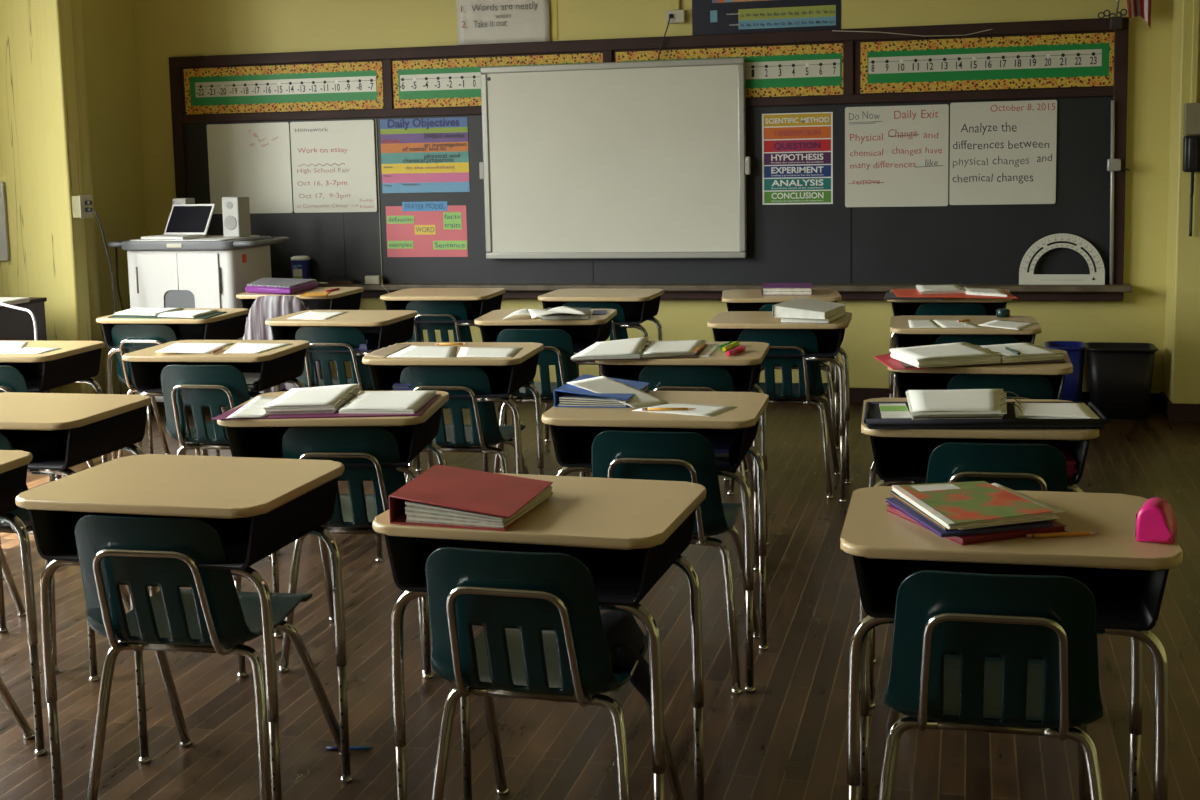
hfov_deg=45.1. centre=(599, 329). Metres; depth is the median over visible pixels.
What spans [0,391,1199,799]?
floor
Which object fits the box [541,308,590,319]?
binder
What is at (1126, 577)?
student desk
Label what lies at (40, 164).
wall
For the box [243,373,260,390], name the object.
papers
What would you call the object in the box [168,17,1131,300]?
chalkboard
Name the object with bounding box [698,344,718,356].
paper sheet
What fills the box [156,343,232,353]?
paper sheet
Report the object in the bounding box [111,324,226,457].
chair
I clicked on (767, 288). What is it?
binder
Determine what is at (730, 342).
highlighter
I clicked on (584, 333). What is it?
student desk
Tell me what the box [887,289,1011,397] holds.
student desk
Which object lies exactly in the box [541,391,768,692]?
student desk
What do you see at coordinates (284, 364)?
student desk
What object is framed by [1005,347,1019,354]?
pen
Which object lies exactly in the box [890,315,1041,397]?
student desk
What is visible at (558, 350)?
chair
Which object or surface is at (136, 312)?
open binder
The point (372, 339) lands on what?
papers
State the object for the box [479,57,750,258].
whiteboard
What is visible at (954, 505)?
magazine
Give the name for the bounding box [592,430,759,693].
chair
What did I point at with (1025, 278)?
protractor
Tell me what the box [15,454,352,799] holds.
student desk
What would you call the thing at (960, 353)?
open binder
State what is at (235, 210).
speaker
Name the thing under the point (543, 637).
chair
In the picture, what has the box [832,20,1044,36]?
string
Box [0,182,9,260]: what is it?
wall panel
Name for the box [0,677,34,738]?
chair
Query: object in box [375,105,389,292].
cable
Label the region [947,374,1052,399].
chair
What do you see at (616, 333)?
chair
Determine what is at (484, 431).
chair
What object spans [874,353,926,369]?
folder
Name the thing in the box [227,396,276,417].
paper sheet
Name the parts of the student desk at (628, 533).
leg, leg, leg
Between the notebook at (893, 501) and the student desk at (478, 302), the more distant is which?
the student desk at (478, 302)
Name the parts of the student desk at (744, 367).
leg, leg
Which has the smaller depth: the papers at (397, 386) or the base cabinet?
the papers at (397, 386)
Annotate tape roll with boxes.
[996,309,1009,316]
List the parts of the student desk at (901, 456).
leg, leg, leg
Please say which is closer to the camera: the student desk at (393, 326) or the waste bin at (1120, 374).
the student desk at (393, 326)
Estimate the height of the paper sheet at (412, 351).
0.001 m
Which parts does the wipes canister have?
lid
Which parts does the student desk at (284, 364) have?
leg, leg, leg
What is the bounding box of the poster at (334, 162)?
[290,120,376,212]
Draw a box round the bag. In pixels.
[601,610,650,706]
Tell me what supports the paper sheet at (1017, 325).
on the student desk at (906, 336)
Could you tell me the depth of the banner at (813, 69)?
8.74 m
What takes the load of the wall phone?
attached to the wall pillar
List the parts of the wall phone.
coiled cord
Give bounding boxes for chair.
[0,366,94,481]
[0,432,130,671]
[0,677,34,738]
[75,514,350,799]
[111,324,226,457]
[161,365,270,556]
[278,426,432,674]
[295,326,421,463]
[400,365,528,483]
[406,300,472,341]
[425,547,684,799]
[493,329,589,476]
[562,302,627,376]
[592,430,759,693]
[638,365,753,566]
[727,329,839,498]
[751,304,839,449]
[878,570,1103,799]
[916,303,986,315]
[926,442,1067,491]
[934,334,1018,345]
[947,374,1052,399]
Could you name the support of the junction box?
attached to the wall pillar
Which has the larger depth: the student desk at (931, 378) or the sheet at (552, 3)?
the sheet at (552, 3)
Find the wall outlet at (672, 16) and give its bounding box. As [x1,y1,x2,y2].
[657,0,684,60]
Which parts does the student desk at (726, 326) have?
leg, leg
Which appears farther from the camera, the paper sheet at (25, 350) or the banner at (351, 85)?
the banner at (351, 85)
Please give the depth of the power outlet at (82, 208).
8.64 m
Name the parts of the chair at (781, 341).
leg, leg, seat frame, leg, leg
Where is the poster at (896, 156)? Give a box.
[845,104,948,206]
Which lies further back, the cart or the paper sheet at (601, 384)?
the cart
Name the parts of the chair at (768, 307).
seat frame, leg, leg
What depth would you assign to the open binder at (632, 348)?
5.34 m
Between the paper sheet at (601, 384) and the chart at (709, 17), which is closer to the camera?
the paper sheet at (601, 384)
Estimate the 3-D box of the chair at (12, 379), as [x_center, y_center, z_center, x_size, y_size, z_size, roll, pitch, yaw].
[-2.362,0.487,5.984,0.478,0.770,0.595,0,7,12]
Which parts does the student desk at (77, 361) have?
leg, leg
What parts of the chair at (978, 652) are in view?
leg, leg, seat frame, leg, leg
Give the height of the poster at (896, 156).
0.598 m
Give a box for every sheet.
[0,341,27,348]
[0,347,61,353]
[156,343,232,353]
[224,343,290,352]
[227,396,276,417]
[288,311,346,319]
[387,346,456,357]
[457,347,521,357]
[503,309,541,318]
[528,306,588,318]
[549,0,557,39]
[567,376,667,407]
[632,402,735,416]
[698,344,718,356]
[908,320,941,327]
[933,320,980,327]
[979,320,1037,329]
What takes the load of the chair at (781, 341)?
on the floor
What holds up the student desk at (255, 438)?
on the floor
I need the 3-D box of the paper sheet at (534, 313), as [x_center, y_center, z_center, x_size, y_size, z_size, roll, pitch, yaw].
[-0.231,-0.081,6.625,0.284,0.017,0.265,-4,7,-25]
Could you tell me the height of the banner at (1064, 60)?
0.300 m
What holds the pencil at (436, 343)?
on the student desk at (506, 375)
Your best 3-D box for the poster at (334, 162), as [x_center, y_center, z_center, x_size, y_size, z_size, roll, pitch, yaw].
[-1.757,-1.076,9.534,0.595,0.598,0.011,1,7,14]
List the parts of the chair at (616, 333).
seat frame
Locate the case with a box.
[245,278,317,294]
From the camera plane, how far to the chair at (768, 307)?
7.53 m
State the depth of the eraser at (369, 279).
9.47 m
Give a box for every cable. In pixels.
[115,247,134,394]
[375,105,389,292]
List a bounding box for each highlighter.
[719,341,733,348]
[722,341,739,351]
[726,346,744,355]
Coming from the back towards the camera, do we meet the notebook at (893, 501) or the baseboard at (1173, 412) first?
the baseboard at (1173, 412)
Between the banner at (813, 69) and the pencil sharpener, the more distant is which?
the banner at (813, 69)
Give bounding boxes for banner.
[184,61,383,114]
[392,53,602,107]
[616,43,842,97]
[861,32,1114,92]
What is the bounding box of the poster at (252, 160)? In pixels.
[207,122,292,213]
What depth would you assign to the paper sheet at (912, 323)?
6.11 m
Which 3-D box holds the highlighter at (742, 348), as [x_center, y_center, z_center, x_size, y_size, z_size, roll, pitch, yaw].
[0.502,0.077,5.340,0.020,0.020,0.171,2,7,25]
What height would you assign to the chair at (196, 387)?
0.770 m
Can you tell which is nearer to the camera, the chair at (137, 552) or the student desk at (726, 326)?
the chair at (137, 552)
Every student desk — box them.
[0,340,107,479]
[0,392,156,681]
[0,450,46,755]
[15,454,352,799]
[96,308,250,459]
[122,340,309,554]
[217,390,448,678]
[236,287,363,376]
[265,310,420,471]
[362,342,543,561]
[372,473,705,799]
[380,288,507,424]
[474,309,616,471]
[538,288,663,441]
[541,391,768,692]
[595,342,768,570]
[707,311,851,502]
[722,289,840,447]
[840,486,1182,799]
[861,398,1098,708]
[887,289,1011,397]
[888,347,1072,399]
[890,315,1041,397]
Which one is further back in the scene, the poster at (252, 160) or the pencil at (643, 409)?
the poster at (252, 160)
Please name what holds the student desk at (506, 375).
on the floor
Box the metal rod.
[1107,100,1129,283]
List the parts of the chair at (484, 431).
leg, leg, seat frame, leg, leg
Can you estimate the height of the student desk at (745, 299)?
0.800 m
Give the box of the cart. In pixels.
[108,235,288,414]
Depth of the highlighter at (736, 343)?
5.45 m
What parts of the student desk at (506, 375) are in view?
leg, leg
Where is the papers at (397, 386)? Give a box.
[391,381,413,390]
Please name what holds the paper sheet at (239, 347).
on the student desk at (284, 364)
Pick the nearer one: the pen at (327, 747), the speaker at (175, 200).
the pen at (327, 747)
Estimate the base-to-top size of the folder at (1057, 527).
0.012 m
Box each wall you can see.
[0,0,94,393]
[81,0,146,394]
[134,0,1172,392]
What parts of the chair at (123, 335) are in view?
leg, leg, leg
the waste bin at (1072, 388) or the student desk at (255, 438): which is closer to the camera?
the student desk at (255, 438)
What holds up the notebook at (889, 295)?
on the student desk at (900, 307)
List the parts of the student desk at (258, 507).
leg, leg, leg, leg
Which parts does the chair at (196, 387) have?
leg, leg, seat frame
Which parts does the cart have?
handle, door, label plate, arch panel, door, handle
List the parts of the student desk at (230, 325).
leg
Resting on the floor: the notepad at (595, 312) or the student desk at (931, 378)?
the student desk at (931, 378)
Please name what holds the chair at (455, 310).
on the floor
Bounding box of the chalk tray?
[317,283,1131,291]
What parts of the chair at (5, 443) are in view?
leg, seat frame, leg, leg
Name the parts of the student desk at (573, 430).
leg, leg, leg, leg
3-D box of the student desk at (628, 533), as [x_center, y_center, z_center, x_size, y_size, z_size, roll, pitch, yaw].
[-0.108,0.764,3.128,0.610,0.800,0.503,1,7,17]
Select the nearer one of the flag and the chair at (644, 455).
the chair at (644, 455)
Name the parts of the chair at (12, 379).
leg, leg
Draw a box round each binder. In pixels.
[108,307,225,318]
[389,464,552,530]
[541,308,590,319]
[554,374,649,407]
[570,337,707,360]
[762,283,811,294]
[773,297,845,318]
[780,311,844,322]
[863,389,1108,428]
[889,342,1065,367]
[892,283,1017,298]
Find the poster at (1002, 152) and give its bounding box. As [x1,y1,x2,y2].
[949,100,1056,204]
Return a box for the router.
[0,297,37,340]
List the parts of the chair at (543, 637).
leg, leg, seat frame, leg, leg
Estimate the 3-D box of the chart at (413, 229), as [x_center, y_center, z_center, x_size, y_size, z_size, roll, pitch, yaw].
[-1.132,-0.656,9.431,0.559,0.361,0.004,1,7,14]
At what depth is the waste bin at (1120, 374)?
8.16 m
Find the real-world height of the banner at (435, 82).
0.304 m
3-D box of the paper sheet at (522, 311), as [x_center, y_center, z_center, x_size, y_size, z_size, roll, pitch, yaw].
[-0.312,-0.074,6.733,0.188,0.023,0.293,1,7,19]
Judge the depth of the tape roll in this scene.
6.31 m
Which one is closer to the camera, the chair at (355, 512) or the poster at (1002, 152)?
the chair at (355, 512)
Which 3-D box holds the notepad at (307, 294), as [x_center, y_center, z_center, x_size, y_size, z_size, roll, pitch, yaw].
[-1.597,-0.201,8.121,0.140,0.004,0.244,-2,7,-4]
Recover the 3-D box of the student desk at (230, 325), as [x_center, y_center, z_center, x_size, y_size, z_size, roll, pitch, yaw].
[-2.122,0.314,7.283,0.610,0.800,0.503,0,7,12]
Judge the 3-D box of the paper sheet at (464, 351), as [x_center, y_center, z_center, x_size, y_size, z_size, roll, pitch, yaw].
[-0.435,0.084,5.517,0.294,0.001,0.273,1,7,14]
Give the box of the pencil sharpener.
[1135,497,1176,543]
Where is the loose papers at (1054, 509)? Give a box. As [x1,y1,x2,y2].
[902,483,1065,529]
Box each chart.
[386,201,467,256]
[692,0,840,34]
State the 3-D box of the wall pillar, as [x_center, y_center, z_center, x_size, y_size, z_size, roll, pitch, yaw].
[3.595,-1.295,7.964,0.800,3.600,0.400,1,7,14]
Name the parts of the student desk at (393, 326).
leg, leg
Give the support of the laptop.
on the cart
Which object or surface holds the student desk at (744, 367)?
on the floor
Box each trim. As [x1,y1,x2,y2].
[70,0,104,393]
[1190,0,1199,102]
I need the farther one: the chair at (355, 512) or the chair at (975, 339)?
the chair at (975, 339)
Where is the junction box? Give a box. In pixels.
[1183,103,1199,134]
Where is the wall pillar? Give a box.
[1163,0,1199,403]
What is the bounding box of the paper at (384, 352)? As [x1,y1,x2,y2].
[364,343,409,357]
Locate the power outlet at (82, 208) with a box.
[72,195,121,393]
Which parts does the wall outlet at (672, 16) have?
power cord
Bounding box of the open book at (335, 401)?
[211,383,440,419]
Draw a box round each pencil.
[436,343,465,344]
[642,408,694,410]
[1026,531,1097,537]
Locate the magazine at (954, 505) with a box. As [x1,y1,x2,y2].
[891,481,1053,528]
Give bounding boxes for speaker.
[173,198,194,203]
[222,196,250,236]
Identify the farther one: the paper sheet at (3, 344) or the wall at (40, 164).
the wall at (40, 164)
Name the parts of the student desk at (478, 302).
leg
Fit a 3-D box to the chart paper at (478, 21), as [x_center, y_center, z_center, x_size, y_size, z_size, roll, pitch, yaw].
[-0.618,-2.181,9.124,0.613,0.750,0.014,1,7,14]
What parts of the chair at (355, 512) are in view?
leg, leg, seat frame, leg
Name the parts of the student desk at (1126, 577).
leg, leg, leg, leg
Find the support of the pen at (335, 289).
on the student desk at (346, 298)
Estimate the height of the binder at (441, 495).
0.058 m
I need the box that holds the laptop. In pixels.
[141,204,215,239]
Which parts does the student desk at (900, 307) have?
leg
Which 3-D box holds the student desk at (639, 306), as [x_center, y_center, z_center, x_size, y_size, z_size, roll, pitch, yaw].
[0.019,0.194,7.922,0.610,0.800,0.503,1,7,14]
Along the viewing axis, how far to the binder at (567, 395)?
4.26 m
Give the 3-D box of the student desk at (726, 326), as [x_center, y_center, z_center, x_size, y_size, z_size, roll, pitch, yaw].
[0.822,0.340,6.546,0.610,0.800,0.503,0,7,13]
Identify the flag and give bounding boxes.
[1098,0,1151,29]
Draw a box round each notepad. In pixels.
[300,292,328,296]
[592,310,606,314]
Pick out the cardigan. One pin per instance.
(263, 308)
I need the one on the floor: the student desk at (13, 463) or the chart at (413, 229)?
the student desk at (13, 463)
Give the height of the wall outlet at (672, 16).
1.310 m
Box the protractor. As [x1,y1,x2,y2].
[1019,233,1104,284]
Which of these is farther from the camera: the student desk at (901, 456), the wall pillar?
the wall pillar
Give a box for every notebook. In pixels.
[884,292,943,299]
[885,497,1051,537]
[889,491,1055,530]
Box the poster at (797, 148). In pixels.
[762,112,832,204]
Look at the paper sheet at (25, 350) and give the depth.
5.85 m
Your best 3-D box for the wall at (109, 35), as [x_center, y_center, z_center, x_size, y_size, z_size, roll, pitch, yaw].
[-3.523,-1.316,9.392,0.499,3.599,1.158,1,7,14]
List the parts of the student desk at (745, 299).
leg, leg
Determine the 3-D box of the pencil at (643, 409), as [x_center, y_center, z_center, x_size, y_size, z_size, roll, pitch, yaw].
[0.198,0.227,4.155,0.155,0.008,0.008,-1,7,3]
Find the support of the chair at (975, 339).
on the floor
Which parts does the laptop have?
screen lid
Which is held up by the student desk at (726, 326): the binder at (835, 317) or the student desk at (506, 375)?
the binder at (835, 317)
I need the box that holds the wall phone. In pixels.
[1182,135,1199,235]
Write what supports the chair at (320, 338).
on the floor
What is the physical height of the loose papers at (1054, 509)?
0.004 m
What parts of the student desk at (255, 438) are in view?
leg, leg, leg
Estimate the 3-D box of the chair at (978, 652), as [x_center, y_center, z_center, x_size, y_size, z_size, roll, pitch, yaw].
[0.783,0.785,2.915,0.478,0.770,0.595,0,7,13]
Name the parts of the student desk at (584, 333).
leg, leg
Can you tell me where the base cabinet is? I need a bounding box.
[0,297,49,392]
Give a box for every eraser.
[329,279,354,283]
[365,275,381,283]
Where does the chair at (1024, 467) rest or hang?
on the floor
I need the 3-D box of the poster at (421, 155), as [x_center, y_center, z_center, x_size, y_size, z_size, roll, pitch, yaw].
[-1.137,-1.131,9.373,0.603,0.478,0.004,1,7,14]
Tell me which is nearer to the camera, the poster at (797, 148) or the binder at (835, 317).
the binder at (835, 317)
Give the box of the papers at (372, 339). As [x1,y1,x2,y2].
[354,333,379,349]
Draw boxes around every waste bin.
[1045,341,1085,401]
[1085,342,1157,418]
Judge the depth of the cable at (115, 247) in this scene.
9.03 m
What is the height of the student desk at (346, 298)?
0.800 m
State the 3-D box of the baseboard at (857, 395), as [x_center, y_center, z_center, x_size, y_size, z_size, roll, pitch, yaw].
[0.093,0.389,9.268,6.600,0.095,0.020,1,7,14]
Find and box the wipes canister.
[291,256,310,278]
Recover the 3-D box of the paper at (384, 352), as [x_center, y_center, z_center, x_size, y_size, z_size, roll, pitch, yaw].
[-0.813,0.078,5.609,0.103,0.007,0.374,1,7,14]
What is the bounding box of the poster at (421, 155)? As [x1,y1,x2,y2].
[380,117,469,192]
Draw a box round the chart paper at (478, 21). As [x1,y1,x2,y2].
[457,0,549,44]
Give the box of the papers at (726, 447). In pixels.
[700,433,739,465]
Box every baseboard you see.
[280,388,1159,409]
[1160,392,1199,422]
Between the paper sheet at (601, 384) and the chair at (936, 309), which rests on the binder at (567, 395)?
the paper sheet at (601, 384)
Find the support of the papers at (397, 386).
in the student desk at (506, 375)
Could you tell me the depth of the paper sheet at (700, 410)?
4.17 m
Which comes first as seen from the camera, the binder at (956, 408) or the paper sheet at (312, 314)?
the binder at (956, 408)
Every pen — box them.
[325,288,339,291]
[326,746,372,749]
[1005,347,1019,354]
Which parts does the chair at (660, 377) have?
leg, leg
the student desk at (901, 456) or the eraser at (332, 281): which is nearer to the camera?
the student desk at (901, 456)
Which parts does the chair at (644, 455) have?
seat frame, leg, leg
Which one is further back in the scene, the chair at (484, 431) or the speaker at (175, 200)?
the speaker at (175, 200)
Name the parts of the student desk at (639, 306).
leg, leg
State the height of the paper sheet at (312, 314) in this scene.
0.001 m
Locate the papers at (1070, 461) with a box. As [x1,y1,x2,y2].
[1006,443,1076,479]
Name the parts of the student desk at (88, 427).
leg, leg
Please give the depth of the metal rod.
8.31 m
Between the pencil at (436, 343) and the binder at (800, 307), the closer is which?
the pencil at (436, 343)
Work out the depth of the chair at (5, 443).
4.46 m
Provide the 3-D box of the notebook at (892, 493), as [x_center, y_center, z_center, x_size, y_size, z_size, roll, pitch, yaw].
[0.723,0.350,2.877,0.236,0.006,0.308,-3,7,-14]
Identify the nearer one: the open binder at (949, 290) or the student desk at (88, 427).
the student desk at (88, 427)
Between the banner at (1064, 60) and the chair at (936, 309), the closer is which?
the chair at (936, 309)
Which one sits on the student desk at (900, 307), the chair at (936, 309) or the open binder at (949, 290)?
the open binder at (949, 290)
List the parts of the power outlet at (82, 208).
plate, power cord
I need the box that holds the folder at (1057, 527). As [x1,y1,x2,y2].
[886,505,1066,544]
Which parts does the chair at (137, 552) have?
leg, leg, seat frame, leg, leg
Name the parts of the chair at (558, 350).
leg, leg, seat frame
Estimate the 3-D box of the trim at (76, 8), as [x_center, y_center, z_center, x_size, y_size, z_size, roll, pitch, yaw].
[-3.232,-1.267,8.928,0.142,3.600,0.142,1,7,14]
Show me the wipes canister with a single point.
(300, 265)
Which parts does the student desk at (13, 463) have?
leg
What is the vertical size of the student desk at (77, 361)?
0.800 m
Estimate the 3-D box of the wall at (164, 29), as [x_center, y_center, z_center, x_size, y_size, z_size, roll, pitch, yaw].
[1.053,-1.355,8.920,10.000,3.600,0.200,1,7,14]
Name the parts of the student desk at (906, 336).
leg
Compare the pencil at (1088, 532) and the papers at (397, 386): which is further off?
the papers at (397, 386)
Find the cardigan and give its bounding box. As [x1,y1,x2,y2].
[243,295,331,398]
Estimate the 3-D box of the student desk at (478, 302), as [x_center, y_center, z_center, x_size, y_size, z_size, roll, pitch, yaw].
[-0.867,0.184,8.160,0.610,0.800,0.503,0,7,11]
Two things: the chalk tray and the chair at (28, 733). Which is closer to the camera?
the chair at (28, 733)
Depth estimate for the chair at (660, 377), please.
5.27 m

